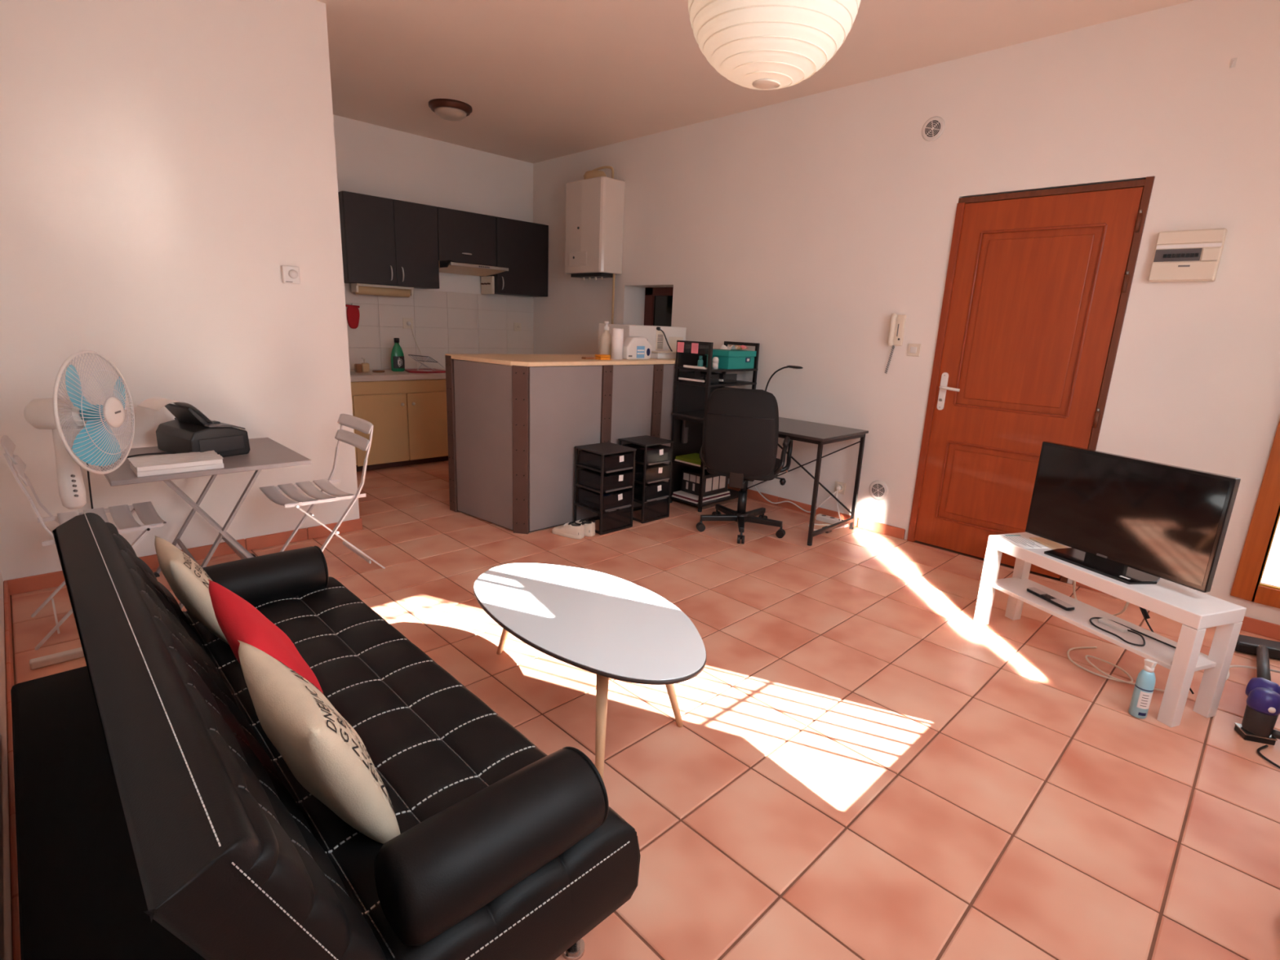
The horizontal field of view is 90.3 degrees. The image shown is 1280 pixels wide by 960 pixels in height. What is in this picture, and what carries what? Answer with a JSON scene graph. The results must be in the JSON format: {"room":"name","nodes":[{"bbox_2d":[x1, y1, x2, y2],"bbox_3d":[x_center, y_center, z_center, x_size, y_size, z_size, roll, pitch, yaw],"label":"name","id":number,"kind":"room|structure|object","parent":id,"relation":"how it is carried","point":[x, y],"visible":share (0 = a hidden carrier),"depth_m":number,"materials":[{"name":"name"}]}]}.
{"room":"living room","nodes":[
{"label":"living room","id":0,"kind":"room"},
{"bbox_2d":[0,568,12,959],"bbox_3d":[-1.253,-0.393,0.888,0.150,2.970,4.970,-11,19,-43],"label":"wall","id":1,"kind":"structure","parent":0,"point":[6,939],"depth_m":1.55,"materials":[{"name":"paint"}]},
{"bbox_2d":[3,580,21,959],"bbox_3d":[-1.394,0.962,1.426,0.014,0.074,4.570,-11,19,-43],"label":"baseboard","id":2,"kind":"structure","parent":1,"relation":"attached to","point":[15,935],"depth_m":1.75,"materials":[{"name":"tile"}]},
{"bbox_2d":[0,0,359,581],"bbox_3d":[-3.127,-1.216,3.921,1.745,2.970,2.150,-11,19,-43],"label":"wall","id":3,"kind":"structure","parent":0,"point":[162,162],"depth_m":3.17,"materials":[{"name":"paint"}]},
{"bbox_2d":[3,518,362,595],"bbox_3d":[-2.393,0.396,3.558,1.657,0.074,0.014,-11,19,-43],"label":"baseboard","id":4,"kind":"structure","parent":3,"relation":"attached to","point":[28,584],"depth_m":3.60,"materials":[{"name":"tile"}]},
{"bbox_2d":[280,265,300,284],"bbox_3d":[-1.944,-1.143,3.548,0.087,0.095,0.043,-11,19,-43],"label":"thermostat","id":5,"kind":"object","parent":3,"relation":"attached to","point":[290,274],"visible":1,"depth_m":3.53,"materials":[{"name":"white plastic"}]},
{"bbox_2d":[333,114,533,370],"bbox_3d":[-2.128,-1.754,6.293,3.280,2.970,0.159,-11,19,-43],"label":"wall","id":6,"kind":"structure","parent":0,"point":[455,317],"depth_m":6.21,"materials":[{"name":"paint"}]},
{"bbox_2d":[345,303,359,328],"bbox_3d":[-2.596,-1.482,5.756,0.121,0.223,0.034,-11,19,-43],"label":"oven mitt","id":7,"kind":"object","parent":6,"relation":"hanging from","point":[353,311],"visible":1,"depth_m":5.74,"materials":[{"name":"red fabric"}]},
{"bbox_2d":[337,191,439,288],"bbox_3d":[-2.260,-2.122,5.717,0.833,0.723,0.322,-11,19,-43],"label":"upper cabinet","id":8,"kind":"object","parent":6,"relation":"attached to","point":[388,242],"visible":1,"depth_m":5.59,"materials":[{"name":"laminate"}]},
{"bbox_2d":[350,283,413,297],"bbox_3d":[-2.333,-1.721,5.784,0.520,0.091,0.150,-11,19,-43],"label":"under-cabinet light","id":9,"kind":"object","parent":8,"relation":"attached to","point":[358,288],"visible":1,"depth_m":5.74,"materials":[{"name":"beige plastic"}]},
{"bbox_2d":[402,317,413,328],"bbox_3d":[-2.222,-1.505,6.120,0.100,0.100,0.046,-11,19,-43],"label":"wall socket","id":10,"kind":"object","parent":6,"relation":"attached to","point":[407,322],"visible":1,"depth_m":6.12,"materials":[{"name":"beige plastic"}]},
{"bbox_2d":[436,206,496,266],"bbox_3d":[-1.732,-2.345,6.186,0.618,0.470,0.322,-11,19,-43],"label":"upper cabinet","id":11,"kind":"object","parent":6,"relation":"attached to","point":[463,237],"visible":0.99,"depth_m":6.09,"materials":[{"name":"laminate"}]},
{"bbox_2d":[482,216,548,297],"bbox_3d":[-1.288,-2.308,6.645,0.628,0.723,0.322,-11,19,-43],"label":"upper cabinet","id":12,"kind":"object","parent":6,"relation":"attached to","point":[522,246],"visible":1,"depth_m":6.55,"materials":[{"name":"laminate"}]},
{"bbox_2d":[438,259,508,276],"bbox_3d":[-1.656,-2.045,6.157,0.628,0.089,0.450,-11,19,-43],"label":"range hood","id":13,"kind":"object","parent":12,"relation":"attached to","point":[445,266],"visible":0.95,"depth_m":6.09,"materials":[{"name":"silver metal"}]},
{"bbox_2d":[480,275,494,293],"bbox_3d":[-1.569,-1.990,6.500,0.058,0.175,0.220,-11,19,-43],"label":"board","id":14,"kind":"object","parent":12,"relation":"attached to","point":[487,282],"visible":1,"depth_m":6.48,"materials":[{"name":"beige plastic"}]},
{"bbox_2d":[9,460,1279,959],"bbox_3d":[-0.533,0.550,3.666,4.625,0.120,6.820,-11,19,-43],"label":"floor","id":15,"kind":"structure","parent":0,"point":[859,766],"depth_m":2.19,"materials":[{"name":"tile"}]},
{"bbox_2d":[23,350,134,669],"bbox_3d":[-2.126,0.104,2.445,0.350,1.192,0.446,3,14,0],"label":"pedestal fan","id":16,"kind":"object","parent":15,"relation":"on","point":[95,443],"visible":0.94,"depth_m":2.34,"materials":[{"name":"white plastic"}]},
{"bbox_2d":[0,435,166,650],"bbox_3d":[-2.370,0.217,2.749,0.478,0.815,0.434,-11,19,-43],"label":"folding chair","id":17,"kind":"object","parent":15,"relation":"on","point":[122,517],"visible":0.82,"depth_m":2.76,"materials":[{"name":"grey paint"}]},
{"bbox_2d":[98,437,311,608],"bbox_3d":[-2.136,0.205,3.164,0.763,0.665,0.720,-11,19,-43],"label":"folding table","id":18,"kind":"object","parent":15,"relation":"on","point":[264,453],"visible":0.59,"depth_m":3.01,"materials":[{"name":"grey paint"}]},
{"bbox_2d":[86,452,176,508],"bbox_3d":[-2.460,0.154,3.034,0.538,0.609,0.146,5,14,10],"label":"power cable","id":19,"kind":"object","parent":18,"relation":"hanging from","point":[157,453],"visible":0.44,"depth_m":2.97,"materials":[{"name":"black plastic"}]},
{"bbox_2d":[127,450,223,476],"bbox_3d":[-2.059,-0.077,2.831,0.320,0.047,0.218,-11,19,-43],"label":"paper ream","id":20,"kind":"object","parent":18,"relation":"on","point":[143,466],"visible":1,"depth_m":2.78,"materials":[{"name":"white paper"}]},
{"bbox_2d":[137,397,250,457],"bbox_3d":[-2.169,-0.260,3.084,0.361,0.272,0.345,11,16,30],"label":"printer","id":21,"kind":"object","parent":18,"relation":"on","point":[191,430],"visible":0.92,"depth_m":3.03,"materials":[{"name":"black plastic"}]},
{"bbox_2d":[164,403,210,426],"bbox_3d":[-2.175,-0.308,3.065,0.255,0.113,0.102,11,16,30],"label":"paper tray","id":22,"kind":"object","parent":21,"relation":"on","point":[186,415],"depth_m":3.04,"materials":[{"name":"black plastic"}]},
{"bbox_2d":[259,413,385,568],"bbox_3d":[-1.698,0.088,3.392,0.478,0.815,0.434,-11,19,-43],"label":"folding chair","id":23,"kind":"object","parent":15,"relation":"on","point":[272,492],"visible":1,"depth_m":3.37,"materials":[{"name":"grey paint"}]},
{"bbox_2d":[10,512,640,959],"bbox_3d":[-0.912,0.596,1.565,0.919,0.757,1.687,-11,19,-43],"label":"sofa","id":24,"kind":"object","parent":15,"relation":"on","point":[157,816],"visible":0.91,"depth_m":1.18,"materials":[{"name":"black leather"}]},
{"bbox_2d":[154,535,229,644],"bbox_3d":[-1.286,0.327,1.853,0.159,0.321,0.352,-11,19,-43],"label":"cushion","id":25,"kind":"object","parent":24,"relation":"on","point":[189,583],"visible":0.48,"depth_m":1.74,"materials":[{"name":"fabric"}]},
{"bbox_2d":[207,578,324,694],"bbox_3d":[-0.889,0.431,1.537,0.185,0.347,0.384,-11,19,-43],"label":"cushion","id":26,"kind":"object","parent":24,"relation":"on","point":[237,618],"visible":0.52,"depth_m":1.45,"materials":[{"name":"red fabric"}]},
{"bbox_2d":[237,640,400,843],"bbox_3d":[-0.617,0.510,1.225,0.180,0.358,0.393,-11,19,-43],"label":"cushion","id":27,"kind":"object","parent":24,"relation":"on","point":[323,752],"visible":1,"depth_m":1.12,"materials":[{"name":"fabric"}]},
{"bbox_2d":[351,378,448,471],"bbox_3d":[-2.311,-0.549,5.915,0.950,0.795,0.585,-11,19,-43],"label":"base cabinet","id":28,"kind":"object","parent":15,"relation":"on","point":[409,418],"visible":0.74,"depth_m":5.73,"materials":[{"name":"beige laminate"}]},
{"bbox_2d":[350,369,445,382],"bbox_3d":[-2.465,-0.930,5.657,1.480,0.050,0.575,-11,19,-43],"label":"countertop","id":29,"kind":"structure","parent":28,"relation":"on","point":[388,375],"depth_m":5.63,"materials":[{"name":"beige"}]},
{"bbox_2d":[354,357,369,372],"bbox_3d":[-2.486,-1.028,5.691,0.125,0.126,0.060,-11,19,-43],"label":"soap dispenser","id":30,"kind":"object","parent":29,"relation":"on","point":[362,367],"visible":0.99,"depth_m":5.68,"materials":[{"name":"brown"}]},
{"bbox_2d":[360,363,369,372],"bbox_3d":[-2.469,-1.010,5.721,0.065,0.080,0.050,-11,19,-43],"label":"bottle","id":31,"kind":"object","parent":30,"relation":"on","point":[365,367],"depth_m":5.70,"materials":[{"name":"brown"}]},
{"bbox_2d":[391,337,404,371],"bbox_3d":[-2.252,-1.164,5.913,0.128,0.305,0.083,-11,19,-43],"label":"dish soap bottle","id":32,"kind":"object","parent":29,"relation":"on","point":[397,362],"visible":1,"depth_m":5.89,"materials":[{"name":"green"}]},
{"bbox_2d":[404,354,445,373],"bbox_3d":[-2.035,-1.098,5.989,0.354,0.157,0.330,-11,19,-43],"label":"dish rack","id":33,"kind":"object","parent":29,"relation":"on","point":[429,370],"visible":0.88,"depth_m":5.96,"materials":[{"name":"red plastic"}]},
{"bbox_2d":[404,368,445,373],"bbox_3d":[-2.038,-1.029,6.005,0.354,0.015,0.330,-11,19,-43],"label":"tray","id":34,"kind":"object","parent":33,"relation":"on","point":[429,370],"depth_m":5.94,"materials":[{"name":"red"}]},
{"bbox_2d":[551,521,584,538],"bbox_3d":[-0.468,0.310,4.169,0.234,0.112,0.084,9,15,25],"label":"sneaker","id":35,"kind":"object","parent":15,"relation":"on","point":[573,530],"visible":1,"depth_m":4.13,"materials":[{"name":"beige"}]},
{"bbox_2d":[444,354,721,533],"bbox_3d":[-0.325,-0.388,4.940,2.119,1.113,0.801,-11,19,-43],"label":"kitchen island","id":36,"kind":"object","parent":15,"relation":"on","point":[516,423],"depth_m":4.27,"materials":[{"name":"grey wood"}]},
{"bbox_2d":[444,354,675,366],"bbox_3d":[-0.302,-0.915,4.813,2.117,0.028,0.798,-11,19,-43],"label":"countertop","id":37,"kind":"structure","parent":36,"relation":"on","point":[526,360],"depth_m":4.29,"materials":[{"name":"beige wood"}]},
{"bbox_2d":[581,354,610,359],"bbox_3d":[-0.309,-0.867,4.485,0.185,0.034,0.100,-11,19,-43],"label":"pack","id":38,"kind":"object","parent":36,"relation":"on","point":[600,357],"visible":1,"depth_m":4.47,"materials":[{"name":"orange"}]},
{"bbox_2d":[600,321,611,358],"bbox_3d":[-0.250,-1.036,4.699,0.090,0.264,0.089,-11,19,-43],"label":"pump bottle","id":39,"kind":"object","parent":36,"relation":"on","point":[606,337],"visible":0.83,"depth_m":4.67,"materials":[{"name":"beige plastic"}]},
{"bbox_2d":[610,328,623,359],"bbox_3d":[-0.164,-0.983,4.598,0.087,0.217,0.087,-11,19,-43],"label":"paper towel roll","id":40,"kind":"object","parent":36,"relation":"on","point":[617,334],"visible":0.99,"depth_m":4.57,"materials":[{"name":"white paper"}]},
{"bbox_2d":[622,336,651,359],"bbox_3d":[-0.025,-0.975,4.703,0.250,0.164,0.082,-11,19,-43],"label":"jug","id":41,"kind":"object","parent":36,"relation":"on","point":[633,347],"visible":0.96,"depth_m":4.65,"materials":[{"name":"white plastic"}]},
{"bbox_2d":[598,323,686,353],"bbox_3d":[0.067,-1.119,5.136,0.645,0.245,0.486,-11,19,-43],"label":"microwave","id":42,"kind":"object","parent":36,"relation":"on","point":[660,338],"visible":0.56,"depth_m":5.03,"materials":[{"name":"white plastic"}]},
{"bbox_2d":[649,351,675,359],"bbox_3d":[0.177,-0.978,4.980,0.230,0.054,0.130,-11,19,-43],"label":"plastic container","id":43,"kind":"object","parent":36,"relation":"on","point":[655,354],"visible":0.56,"depth_m":4.92,"materials":[{"name":"white plastic"}]},
{"bbox_2d":[575,519,595,536],"bbox_3d":[-0.404,0.298,4.231,0.242,0.112,0.084,10,15,27],"label":"sneaker","id":44,"kind":"object","parent":15,"relation":"on","point":[589,526],"visible":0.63,"depth_m":4.17,"materials":[{"name":"beige"}]},
{"bbox_2d":[473,563,706,780],"bbox_3d":[-0.214,0.632,2.241,0.573,0.435,1.110,-11,19,-43],"label":"coffee table","id":45,"kind":"object","parent":15,"relation":"on","point":[606,626],"visible":0.98,"depth_m":2.06,"materials":[{"name":"white wood"}]},
{"bbox_2d":[573,442,636,535],"bbox_3d":[-0.241,0.051,4.343,0.303,0.552,0.299,-11,19,-43],"label":"drawer unit","id":46,"kind":"object","parent":15,"relation":"on","point":[604,482],"visible":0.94,"depth_m":4.26,"materials":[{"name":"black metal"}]},
{"bbox_2d":[616,435,674,523],"bbox_3d":[0.035,-0.011,4.612,0.286,0.567,0.289,-11,19,-43],"label":"drawer unit","id":47,"kind":"object","parent":15,"relation":"on","point":[651,473],"visible":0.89,"depth_m":4.52,"materials":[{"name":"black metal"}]},
{"bbox_2d":[695,386,792,543],"bbox_3d":[0.728,-0.134,4.313,0.601,1.005,0.617,8,15,21],"label":"office chair","id":48,"kind":"object","parent":15,"relation":"on","point":[740,426],"visible":0.97,"depth_m":4.04,"materials":[{"name":"black plastic"}]},
{"bbox_2d":[670,340,868,546],"bbox_3d":[0.907,-0.345,4.667,0.614,1.262,1.309,-11,19,-43],"label":"desk","id":49,"kind":"object","parent":15,"relation":"on","point":[690,399],"depth_m":4.78,"materials":[{"name":"grey metal"}]},
{"bbox_2d":[681,420,689,443],"bbox_3d":[0.357,-0.392,4.997,0.050,0.210,0.041,-11,19,-43],"label":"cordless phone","id":50,"kind":"object","parent":49,"relation":"hanging from","point":[686,424],"visible":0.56,"depth_m":4.99,"materials":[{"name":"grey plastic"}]},
{"bbox_2d":[675,453,701,466],"bbox_3d":[0.450,-0.158,4.949,0.245,0.035,0.260,-11,19,-43],"label":"stack","id":51,"kind":"object","parent":49,"relation":"on","point":[693,459],"visible":0.7,"depth_m":4.91,"materials":[{"name":"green paper"}]},
{"bbox_2d":[675,457,700,465],"bbox_3d":[0.450,-0.159,4.953,0.241,0.011,0.254,-11,19,-43],"label":"notebook","id":52,"kind":"object","parent":51,"relation":"on","point":[694,461],"depth_m":4.87,"materials":[{"name":"green paper"}]},
{"bbox_2d":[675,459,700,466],"bbox_3d":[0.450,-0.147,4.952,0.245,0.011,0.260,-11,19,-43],"label":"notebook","id":53,"kind":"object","parent":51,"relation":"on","point":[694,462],"depth_m":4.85,"materials":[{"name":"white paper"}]},
{"bbox_2d":[671,458,706,470],"bbox_3d":[0.564,-0.156,5.072,0.593,0.016,0.338,-11,19,-43],"label":"shelf","id":54,"kind":"object","parent":49,"relation":"attached to","point":[703,467],"depth_m":4.84,"materials":[{"name":"black wood"}]},
{"bbox_2d":[678,343,708,354],"bbox_3d":[0.391,-0.963,4.665,0.003,0.070,0.310,-11,19,-43],"label":"clear sleeve","id":55,"kind":"object","parent":49,"relation":"attached to","point":[702,349],"visible":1,"depth_m":4.62,"materials":[{"name":"black plastic"}]},
{"bbox_2d":[691,342,698,353],"bbox_3d":[0.400,-0.961,4.645,0.007,0.074,0.060,-11,19,-43],"label":"sticky note","id":56,"kind":"object","parent":49,"relation":"attached to","point":[695,346],"visible":1,"depth_m":4.64,"materials":[{"name":"pink paper"}]},
{"bbox_2d":[671,490,729,503],"bbox_3d":[0.490,0.112,5.075,0.410,0.035,0.260,-11,19,-43],"label":"magazine stack","id":57,"kind":"object","parent":49,"relation":"on","point":[681,495],"visible":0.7,"depth_m":4.97,"materials":[{"name":"white paper"}]},
{"bbox_2d":[672,493,729,502],"bbox_3d":[0.491,0.111,5.078,0.404,0.011,0.256,-11,19,-43],"label":"magazine","id":58,"kind":"object","parent":57,"relation":"on","point":[689,497],"depth_m":4.96,"materials":[{"name":"white paper"}]},
{"bbox_2d":[681,467,728,497],"bbox_3d":[0.519,0.007,5.073,0.302,0.170,0.232,-11,19,-43],"label":"cardboard box","id":59,"kind":"object","parent":57,"relation":"on","point":[713,484],"visible":0.77,"depth_m":4.99,"materials":[{"name":"cardboard"}]},
{"bbox_2d":[683,472,725,492],"bbox_3d":[0.511,0.006,5.053,0.262,0.125,0.216,-11,19,-43],"label":"print","id":60,"kind":"object","parent":59,"relation":"attached to","point":[712,482],"depth_m":4.98,"materials":[{"name":"white paper"}]},
{"bbox_2d":[670,488,738,506],"bbox_3d":[0.552,0.125,5.141,0.593,0.016,0.338,-11,19,-43],"label":"shelf","id":61,"kind":"object","parent":49,"relation":"attached to","point":[734,494],"depth_m":5.00,"materials":[{"name":"black wood"}]},
{"bbox_2d":[674,380,756,386],"bbox_3d":[0.590,-0.753,4.926,0.593,0.016,0.338,-11,19,-43],"label":"shelf","id":62,"kind":"object","parent":49,"relation":"attached to","point":[677,383],"depth_m":4.81,"materials":[{"name":"black wood"}]},
{"bbox_2d":[675,365,757,372],"bbox_3d":[0.594,-0.858,4.900,0.593,0.016,0.338,-11,19,-43],"label":"shelf","id":63,"kind":"object","parent":49,"relation":"attached to","point":[709,369],"depth_m":4.75,"materials":[{"name":"black wood"}]},
{"bbox_2d":[705,349,756,368],"bbox_3d":[0.696,-0.932,4.903,0.345,0.135,0.230,-11,19,-43],"label":"storage box","id":64,"kind":"object","parent":49,"relation":"on","point":[728,358],"visible":0.88,"depth_m":4.79,"materials":[{"name":"teal plastic"}]},
{"bbox_2d":[720,344,748,349],"bbox_3d":[0.738,-1.023,4.903,0.230,0.035,0.120,-11,19,-43],"label":"heap","id":65,"kind":"object","parent":64,"relation":"on","point":[723,347],"visible":1,"depth_m":4.87,"materials":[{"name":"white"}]},
{"bbox_2d":[764,364,803,391],"bbox_3d":[1.027,-0.657,4.747,0.132,0.404,0.374,-11,19,-43],"label":"desk lamp","id":66,"kind":"object","parent":49,"relation":"on","point":[789,366],"visible":0.59,"depth_m":4.68,"materials":[{"name":"black plastic"}]},
{"bbox_2d":[751,481,836,512],"bbox_3d":[1.164,0.113,4.947,0.049,0.215,0.753,-11,19,-43],"label":"power cable","id":67,"kind":"object","parent":15,"relation":"on","point":[835,491],"visible":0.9,"depth_m":4.93,"materials":[{"name":"white plastic"}]},
{"bbox_2d":[808,490,844,530],"bbox_3d":[1.347,0.217,4.571,0.304,0.248,0.147,-5,16,-28],"label":"power cable","id":68,"kind":"object","parent":15,"relation":"on","point":[837,491],"visible":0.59,"depth_m":4.62,"materials":[{"name":"white plastic"}]},
{"bbox_2d":[815,513,848,527],"bbox_3d":[1.417,0.298,4.694,0.055,0.044,0.240,-11,19,-43],"label":"power strip","id":69,"kind":"object","parent":15,"relation":"on","point":[820,517],"visible":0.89,"depth_m":4.69,"materials":[{"name":"white plastic"}]},
{"bbox_2d":[973,532,1246,727],"bbox_3d":[1.945,0.586,2.755,0.260,0.450,0.900,-3,15,-20],"label":"tv stand","id":70,"kind":"object","parent":15,"relation":"on","point":[1197,611],"visible":0.89,"depth_m":2.46,"materials":[{"name":"white laminate"}]},
{"bbox_2d":[997,534,1066,549],"bbox_3d":[1.845,0.292,2.980,0.210,0.006,0.220,0,14,-9],"label":"pile","id":71,"kind":"object","parent":70,"relation":"on","point":[1020,540],"visible":0.97,"depth_m":2.98,"materials":[{"name":"white paper"}]},
{"bbox_2d":[1004,536,1041,547],"bbox_3d":[1.798,0.290,2.983,0.088,0.001,0.160,0,14,-9],"label":"print","id":72,"kind":"object","parent":71,"relation":"on","point":[1022,541],"depth_m":2.98,"materials":[{"name":"grey paper"}]},
{"bbox_2d":[1026,586,1075,610],"bbox_3d":[1.869,0.541,2.902,0.048,0.016,0.225,-1,14,-14],"label":"remote control","id":73,"kind":"object","parent":70,"relation":"on","point":[1037,592],"visible":1,"depth_m":2.88,"materials":[{"name":"black plastic"}]},
{"bbox_2d":[1072,580,1128,616],"bbox_3d":[2.091,0.501,2.887,0.040,0.258,0.250,-3,15,-20],"label":"cable","id":74,"kind":"object","parent":70,"relation":"hanging from","point":[1124,609],"visible":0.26,"depth_m":2.83,"materials":[{"name":"beige plastic"}]},
{"bbox_2d":[990,577,1216,671],"bbox_3d":[1.944,0.597,2.758,0.236,0.018,0.860,-3,15,-20],"label":"shelf","id":75,"kind":"object","parent":70,"relation":"attached to","point":[1162,654],"depth_m":2.69,"materials":[{"name":"white laminate"}]},
{"bbox_2d":[1088,617,1176,648],"bbox_3d":[1.985,0.628,2.567,0.153,0.016,0.342,-3,15,-20],"label":"cable","id":76,"kind":"object","parent":70,"relation":"on","point":[1116,625],"visible":0.89,"depth_m":2.62,"materials":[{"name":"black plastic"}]},
{"bbox_2d":[1025,441,1240,592],"bbox_3d":[1.968,0.139,2.645,0.195,0.473,0.735,-3,15,-21],"label":"television","id":77,"kind":"object","parent":70,"relation":"on","point":[1125,519],"visible":1,"depth_m":2.58,"materials":[{"name":"black plastic"}]},
{"bbox_2d":[1139,607,1194,693],"bbox_3d":[2.128,0.613,2.637,0.026,0.414,0.358,-4,15,-26],"label":"cable","id":78,"kind":"object","parent":70,"relation":"hanging from","point":[1144,613],"visible":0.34,"depth_m":2.65,"materials":[{"name":"black plastic"}]},
{"bbox_2d":[1066,646,1188,696],"bbox_3d":[2.040,0.818,2.728,0.244,0.019,0.421,-1,14,-14],"label":"cable","id":79,"kind":"object","parent":15,"relation":"on","point":[1111,677],"visible":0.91,"depth_m":2.74,"materials":[{"name":"beige plastic"}]},
{"bbox_2d":[1128,658,1157,719],"bbox_3d":[1.900,0.784,2.399,0.057,0.232,0.056,-11,19,-43],"label":"bottle","id":80,"kind":"object","parent":15,"relation":"on","point":[1144,684],"visible":1,"depth_m":2.38,"materials":[{"name":"teal plastic"}]},
{"bbox_2d":[1140,694,1149,706],"bbox_3d":[1.889,0.826,2.382,0.020,0.047,0.002,7,15,19],"label":"label","id":81,"kind":"object","parent":80,"relation":"on","point":[1144,699],"depth_m":2.38,"materials":[{"name":"grey paper"}]},
{"bbox_2d":[1226,665,1279,679],"bbox_3d":[2.484,0.804,2.691,0.290,0.104,0.190,2,14,0],"label":"power cable","id":82,"kind":"object","parent":15,"relation":"on","point":[1231,666],"visible":0.51,"depth_m":2.73,"materials":[{"name":"white plastic"}]},
{"bbox_2d":[1234,634,1279,745],"bbox_3d":[2.614,0.783,2.607,0.266,0.195,1.070,14,18,39],"label":"stick vacuum","id":83,"kind":"object","parent":15,"relation":"on","point":[1262,711],"visible":1,"depth_m":2.30,"materials":[{"name":"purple plastic"}]},
{"bbox_2d":[1241,705,1278,737],"bbox_3d":[2.239,0.867,2.301,0.084,0.094,0.084,-11,19,-43],"label":"vacuum part","id":84,"kind":"object","parent":83,"relation":"on","point":[1257,722],"depth_m":2.27,"materials":[{"name":"grey plastic"}]},
{"bbox_2d":[1256,744,1279,768],"bbox_3d":[2.185,0.974,2.135,0.076,0.008,0.274,3,14,3],"label":"power cable","id":85,"kind":"object","parent":15,"relation":"on","point":[1260,748],"visible":1,"depth_m":2.21,"materials":[{"name":"black plastic"}]},
{"bbox_2d":[316,0,1193,163],"bbox_3d":[-0.209,-2.459,2.944,4.925,0.150,7.170,-11,19,-43],"label":"ceiling","id":86,"kind":"structure","parent":0,"point":[540,80],"depth_m":3.97,"materials":[{"name":"paint"}]},
{"bbox_2d":[428,98,471,120],"bbox_3d":[-1.491,-2.892,5.013,0.330,0.100,0.330,-11,19,-43],"label":"ceiling light","id":87,"kind":"object","parent":86,"relation":"attached to","point":[449,109],"visible":1,"depth_m":4.92,"materials":[{"name":"brown metal"}]},
{"bbox_2d":[688,0,861,89],"bbox_3d":[0.326,-1.450,1.412,0.399,1.034,0.399,-5,16,-28],"label":"paper lantern","id":88,"kind":"object","parent":86,"relation":"hanging from","point":[753,44],"visible":1,"depth_m":1.42,"materials":[{"name":"beige paper"}]},
{"bbox_2d":[533,0,1279,625],"bbox_3d":[1.349,-1.247,4.833,0.360,2.970,7.120,-11,19,-43],"label":"wall","id":89,"kind":"structure","parent":0,"point":[797,228],"depth_m":3.99,"materials":[{"name":"paint"}]},
{"bbox_2d":[564,165,624,324],"bbox_3d":[-0.460,-2.098,6.080,0.286,1.638,0.562,-11,19,-43],"label":"boiler","id":90,"kind":"object","parent":89,"relation":"attached to","point":[594,203],"visible":0.99,"depth_m":5.86,"materials":[{"name":"white metal"}]},
{"bbox_2d":[644,287,673,326],"bbox_3d":[0.293,-1.535,6.088,0.095,0.685,0.728,-11,19,-43],"label":"window","id":91,"kind":"structure","parent":89,"relation":"in","point":[658,300],"depth_m":6.13,"materials":[{"name":"black glass"}]},
{"bbox_2d":[727,484,905,539],"bbox_3d":[0.987,0.136,5.215,0.014,0.074,2.400,-11,19,-43],"label":"baseboard","id":92,"kind":"structure","parent":89,"relation":"attached to","point":[897,532],"depth_m":4.77,"materials":[{"name":"tile"}]},
{"bbox_2d":[834,481,846,494],"bbox_3d":[1.461,0.060,4.678,0.046,0.085,0.085,-11,19,-43],"label":"wall socket","id":93,"kind":"object","parent":89,"relation":"attached to","point":[840,486],"visible":0.97,"depth_m":4.67,"materials":[{"name":"beige plastic"}]},
{"bbox_2d":[869,480,888,499],"bbox_3d":[1.678,0.072,4.481,0.011,0.138,0.138,-11,19,-43],"label":"air vent","id":94,"kind":"object","parent":89,"relation":"in","point":[878,490],"visible":1,"depth_m":4.48,"materials":[{"name":"white plastic"}]},
{"bbox_2d":[884,313,906,373],"bbox_3d":[1.690,-0.903,4.233,0.067,0.395,0.091,-11,19,-43],"label":"intercom","id":95,"kind":"object","parent":89,"relation":"attached to","point":[897,322],"visible":1,"depth_m":4.21,"materials":[{"name":"beige plastic"}]},
{"bbox_2d":[906,343,920,356],"bbox_3d":[1.794,-0.852,4.172,0.015,0.080,0.082,-11,19,-43],"label":"light switch","id":96,"kind":"object","parent":89,"relation":"attached to","point":[913,349],"visible":1,"depth_m":4.17,"materials":[{"name":"beige plastic"}]},
{"bbox_2d":[921,115,944,141],"bbox_3d":[1.799,-2.157,3.909,0.011,0.138,0.138,-11,19,-43],"label":"air vent","id":97,"kind":"object","parent":89,"relation":"in","point":[933,128],"visible":1,"depth_m":3.90,"materials":[{"name":"white plastic"}]},
{"bbox_2d":[906,176,1155,582],"bbox_3d":[2.232,-0.584,3.799,0.152,2.250,1.000,-11,19,-43],"label":"door","id":98,"kind":"structure","parent":89,"relation":"in","point":[1037,286],"depth_m":3.76,"materials":[{"name":"orange wood"}]},
{"bbox_2d":[1072,581,1279,640],"bbox_3d":[2.938,0.693,3.285,0.014,0.074,1.200,-11,19,-43],"label":"baseboard","id":99,"kind":"structure","parent":89,"relation":"attached to","point":[1268,629],"depth_m":3.15,"materials":[{"name":"tile"}]},
{"bbox_2d":[1147,227,1227,282],"bbox_3d":[2.694,-1.103,3.138,0.074,0.240,0.257,-11,19,-43],"label":"breaker panel","id":100,"kind":"object","parent":89,"relation":"attached to","point":[1181,255],"visible":1,"depth_m":3.11,"materials":[{"name":"beige plastic"}]},
{"bbox_2d":[1230,419,1279,608],"bbox_3d":[3.218,-0.383,2.804,0.067,2.092,0.515,-11,19,-43],"label":"window","id":101,"kind":"structure","parent":89,"relation":"in","point":[1246,585],"depth_m":3.10,"materials":[{"name":"orange wood"}]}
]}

